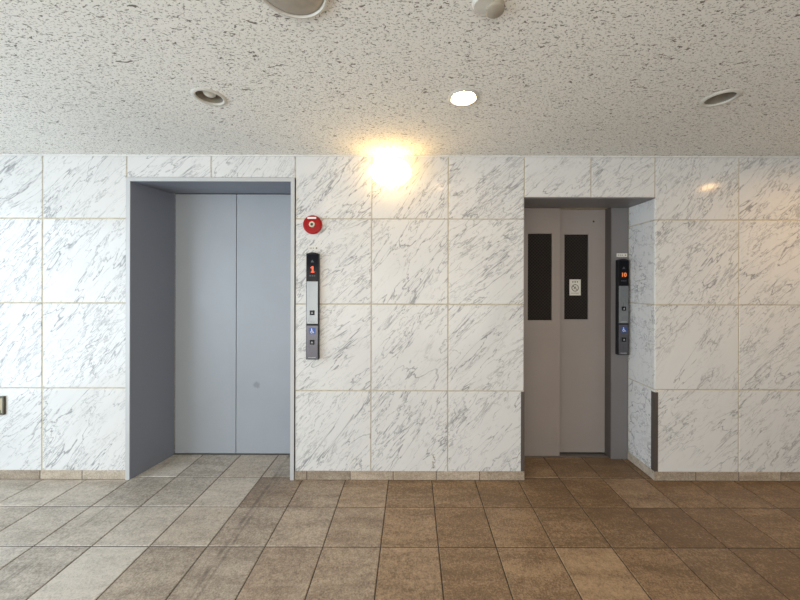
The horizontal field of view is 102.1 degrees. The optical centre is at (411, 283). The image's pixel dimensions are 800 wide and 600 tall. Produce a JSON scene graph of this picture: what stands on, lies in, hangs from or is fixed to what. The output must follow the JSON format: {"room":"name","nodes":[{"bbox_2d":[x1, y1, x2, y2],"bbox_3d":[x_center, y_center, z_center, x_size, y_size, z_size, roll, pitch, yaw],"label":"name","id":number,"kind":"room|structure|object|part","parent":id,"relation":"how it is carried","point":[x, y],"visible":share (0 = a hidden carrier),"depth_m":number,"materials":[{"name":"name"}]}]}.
{"room":"elevator lobby","nodes":[
{"label":"elevator lobby","id":0,"kind":"room"},
{"bbox_2d":[0,156,799,471],"bbox_3d":[-0.101,0.239,2.587,8.000,2.296,0.600,0,0,0],"label":"wall","id":1,"kind":"structure","parent":0,"point":[420,365],"depth_m":2.29,"materials":[{"name":"white stone"}]},
{"bbox_2d":[0,396,5,414],"bbox_3d":[-2.940,0.858,2.280,0.130,0.130,0.014,0,0,0],"label":"wall box","id":2,"kind":"object","parent":1,"relation":"attached to","point":[2,398],"visible":1,"depth_m":2.28,"materials":[{"name":"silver metal"}]},
{"bbox_2d":[125,177,295,479],"bbox_3d":[-1.427,0.312,2.475,1.191,2.149,0.391,0,0,0],"label":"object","id":3,"kind":"object","parent":1,"relation":"attached to","point":[211,261],"visible":0.91,"depth_m":2.62,"materials":[{"name":"grey metal"}]},
{"bbox_3d":[-1.675,0.323,2.636,0.492,2.105,0.029,0,0,0],"label":"door panel","id":4,"kind":"part","parent":3,"relation":"part of","materials":[{"name":"blue paint"}]},
{"bbox_3d":[-1.424,-0.743,2.452,1.185,0.039,0.338,0,0,0],"label":"head frame","id":5,"kind":"part","parent":3,"relation":"part of","materials":[{"name":"grey metal"}]},
{"bbox_3d":[-1.428,1.384,2.633,1.000,0.004,0.037,0,0,0],"label":"sill","id":6,"kind":"part","parent":3,"relation":"part of","materials":[{"name":"metal"}]},
{"bbox_3d":[-1.177,0.325,2.636,0.496,2.105,0.029,0,0,0],"label":"door panel","id":7,"kind":"part","parent":3,"relation":"part of","materials":[{"name":"blue paint"}]},
{"bbox_2d":[303,215,321,233],"bbox_3d":[-0.701,-0.418,2.272,0.133,0.133,0.031,0,0,0],"label":"fire alarm","id":8,"kind":"object","parent":1,"relation":"attached to","point":[312,224],"visible":1,"depth_m":2.26,"materials":[{"name":"red plastic"}]},
{"bbox_2d":[306,252,319,359],"bbox_3d":[-0.697,0.153,2.269,0.087,0.750,0.035,0,0,0],"label":"panel","id":9,"kind":"object","parent":1,"relation":"attached to","point":[312,259],"visible":1,"depth_m":2.26,"materials":[{"name":"silver plastic"}]},
{"bbox_3d":[-0.698,0.407,2.258,0.079,0.234,0.003,0,0,0],"label":"plate","id":10,"kind":"part","parent":9,"relation":"part of","materials":[{"name":"metal"}]},
{"bbox_3d":[-0.697,0.130,2.258,0.079,0.297,0.003,0,0,0],"label":"plate","id":11,"kind":"part","parent":9,"relation":"part of","materials":[{"name":"metal"}]},
{"bbox_2d":[308,246,317,249],"bbox_3d":[-0.699,-0.254,2.286,0.068,0.030,0.002,0,0,0],"label":"sticker","id":12,"kind":"object","parent":1,"relation":"attached to","point":[309,247],"visible":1,"depth_m":2.29,"materials":[{"name":"white"}]},
{"bbox_2d":[371,158,410,184],"bbox_3d":[-0.148,-0.787,2.228,0.284,0.186,0.117,0,0,0],"label":"wall lamp","id":13,"kind":"object","parent":1,"relation":"attached to","point":[385,171],"visible":1,"depth_m":2.20,"materials":[{"name":"white glass"}]},
{"bbox_2d":[0,451,799,480],"bbox_3d":[-0.103,1.355,2.426,8.000,0.064,0.286,0,0,0],"label":"baseboard","id":14,"kind":"structure","parent":1,"relation":"attached to","point":[4,474],"depth_m":2.28,"materials":[{"name":"beige stone"}]},
{"bbox_2d":[0,154,799,157],"bbox_3d":[-0.098,-0.904,2.282,8.000,0.009,0.010,0,0,0],"label":"trim","id":15,"kind":"structure","parent":1,"relation":"attached to","point":[0,154],"depth_m":2.28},
{"bbox_2d":[521,392,524,470],"bbox_3d":[0.783,1.044,2.300,0.025,0.560,0.033,0,0,0],"label":"guard","id":16,"kind":"object","parent":1,"relation":"attached to","point":[522,393],"visible":0.9,"depth_m":2.28,"materials":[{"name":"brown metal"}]},
{"bbox_2d":[523,197,654,458],"bbox_3d":[1.257,0.389,2.494,0.925,2.008,0.413,0,0,0],"label":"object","id":17,"kind":"object","parent":1,"relation":"attached to","point":[575,389],"visible":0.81,"depth_m":2.61,"materials":[{"name":"grey metal"}]},
{"bbox_3d":[0.996,0.387,2.616,0.391,1.996,0.026,0,0,0],"label":"door panel","id":18,"kind":"part","parent":17,"relation":"part of","materials":[{"name":"beige paint"}]},
{"bbox_3d":[1.188,1.390,2.638,0.783,0.006,0.078,0,0,0],"label":"sill","id":19,"kind":"part","parent":17,"relation":"part of","materials":[{"name":"metal"}]},
{"bbox_2d":[569,279,580,294],"bbox_3d":[1.341,0.028,2.656,0.092,0.131,0.002,0,0,0],"label":"sign","id":20,"kind":"object","parent":17,"relation":"attached to","point":[574,284],"visible":1,"depth_m":2.66,"materials":[{"name":"white"}]},
{"bbox_3d":[1.367,0.385,2.661,0.430,1.990,0.026,0,0,0],"label":"door panel","id":21,"kind":"part","parent":17,"relation":"part of","materials":[{"name":"beige paint"}]},
{"bbox_3d":[1.257,0.388,2.636,0.923,2.006,0.130,0,0,0],"label":"jamb frame","id":22,"kind":"part","parent":17,"relation":"part of","materials":[{"name":"grey metal"}]},
{"bbox_2d":[615,259,628,354],"bbox_3d":[1.660,0.180,2.548,0.082,0.754,0.044,0,0,0],"label":"panel","id":23,"kind":"object","parent":17,"relation":"attached to","point":[622,265],"visible":1,"depth_m":2.53,"materials":[{"name":"silver plastic"}]},
{"bbox_3d":[1.659,0.436,2.533,0.074,0.233,0.003,0,0,0],"label":"plate","id":24,"kind":"part","parent":23,"relation":"part of","materials":[{"name":"metal"}]},
{"bbox_3d":[1.660,0.161,2.533,0.074,0.293,0.003,0,0,0],"label":"plate","id":25,"kind":"part","parent":23,"relation":"part of","materials":[{"name":"metal"}]},
{"bbox_2d":[617,253,626,256],"bbox_3d":[1.670,-0.230,2.570,0.084,0.029,0.002,0,0,0],"label":"sticker","id":26,"kind":"object","parent":17,"relation":"attached to","point":[618,254],"visible":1,"depth_m":2.57,"materials":[{"name":"white"}]},
{"bbox_2d":[651,391,657,471],"bbox_3d":[1.727,1.046,2.300,0.025,0.560,0.033,0,0,0],"label":"guard","id":27,"kind":"object","parent":1,"relation":"attached to","point":[654,395],"visible":1,"depth_m":2.28,"materials":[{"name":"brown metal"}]},
{"bbox_2d":[0,0,799,155],"bbox_3d":[-0.097,-0.979,0.137,8.000,0.140,5.500,0,0,0],"label":"ceiling","id":28,"kind":"structure","parent":0,"point":[355,77],"depth_m":1.42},
{"bbox_2d":[190,87,227,105],"bbox_3d":[-0.986,-0.941,1.573,0.153,0.072,0.153,0,0,0],"label":"recessed light","id":29,"kind":"object","parent":28,"relation":"in","point":[204,95],"visible":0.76,"depth_m":1.58,"materials":[{"name":"white metal"}]},
{"bbox_3d":[-0.986,-0.944,1.573,0.062,0.064,0.062,0,0,0],"label":"bulb","id":30,"kind":"part","parent":29,"relation":"part of","materials":[{"name":"white glass"}]},
{"bbox_2d":[261,0,328,18],"bbox_3d":[-0.371,-0.897,0.979,0.234,0.024,0.234,0,0,0],"label":"recessed light","id":31,"kind":"object","parent":28,"relation":"in","point":[302,9],"visible":1,"depth_m":1.04,"materials":[{"name":"white metal"}]},
{"bbox_2d":[448,88,479,106],"bbox_3d":[0.251,-0.944,1.573,0.153,0.086,0.153,0,0,0],"label":"recessed light","id":32,"kind":"object","parent":28,"relation":"in","point":[463,97],"visible":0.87,"depth_m":1.57,"materials":[{"name":"white plastic"}]},
{"bbox_2d":[452,91,474,102],"bbox_3d":[0.251,-0.910,1.573,0.109,0.008,0.109,0,0,0],"label":"diffuser","id":33,"kind":"object","parent":32,"relation":"attached to","point":[457,96],"depth_m":1.57,"materials":[{"name":"white plastic"}]},
{"bbox_2d":[472,0,504,18],"bbox_3d":[0.247,-0.896,1.044,0.107,0.024,0.077,0,0,0],"label":"smoke detector","id":34,"kind":"object","parent":28,"relation":"attached to","point":[493,9],"visible":1,"depth_m":1.04,"materials":[{"name":"white plastic"}]},
{"bbox_3d":[0.230,-0.902,1.042,0.074,0.012,0.074,0,0,0],"label":"plate","id":35,"kind":"part","parent":34,"relation":"part of","materials":[{"name":"white plastic"}]},
{"bbox_2d":[699,89,741,107],"bbox_3d":[1.500,-0.941,1.573,0.153,0.086,0.153,0,0,0],"label":"recessed light","id":36,"kind":"object","parent":28,"relation":"in","point":[722,97],"visible":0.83,"depth_m":1.60,"materials":[{"name":"white metal"}]},
{"bbox_2d":[0,446,799,599],"bbox_3d":[-0.104,1.448,0.137,8.000,0.120,5.500,0,0,0],"label":"floor","id":37,"kind":"structure","parent":0,"point":[186,527],"depth_m":1.78,"materials":[{"name":"brown tile"}]}
]}

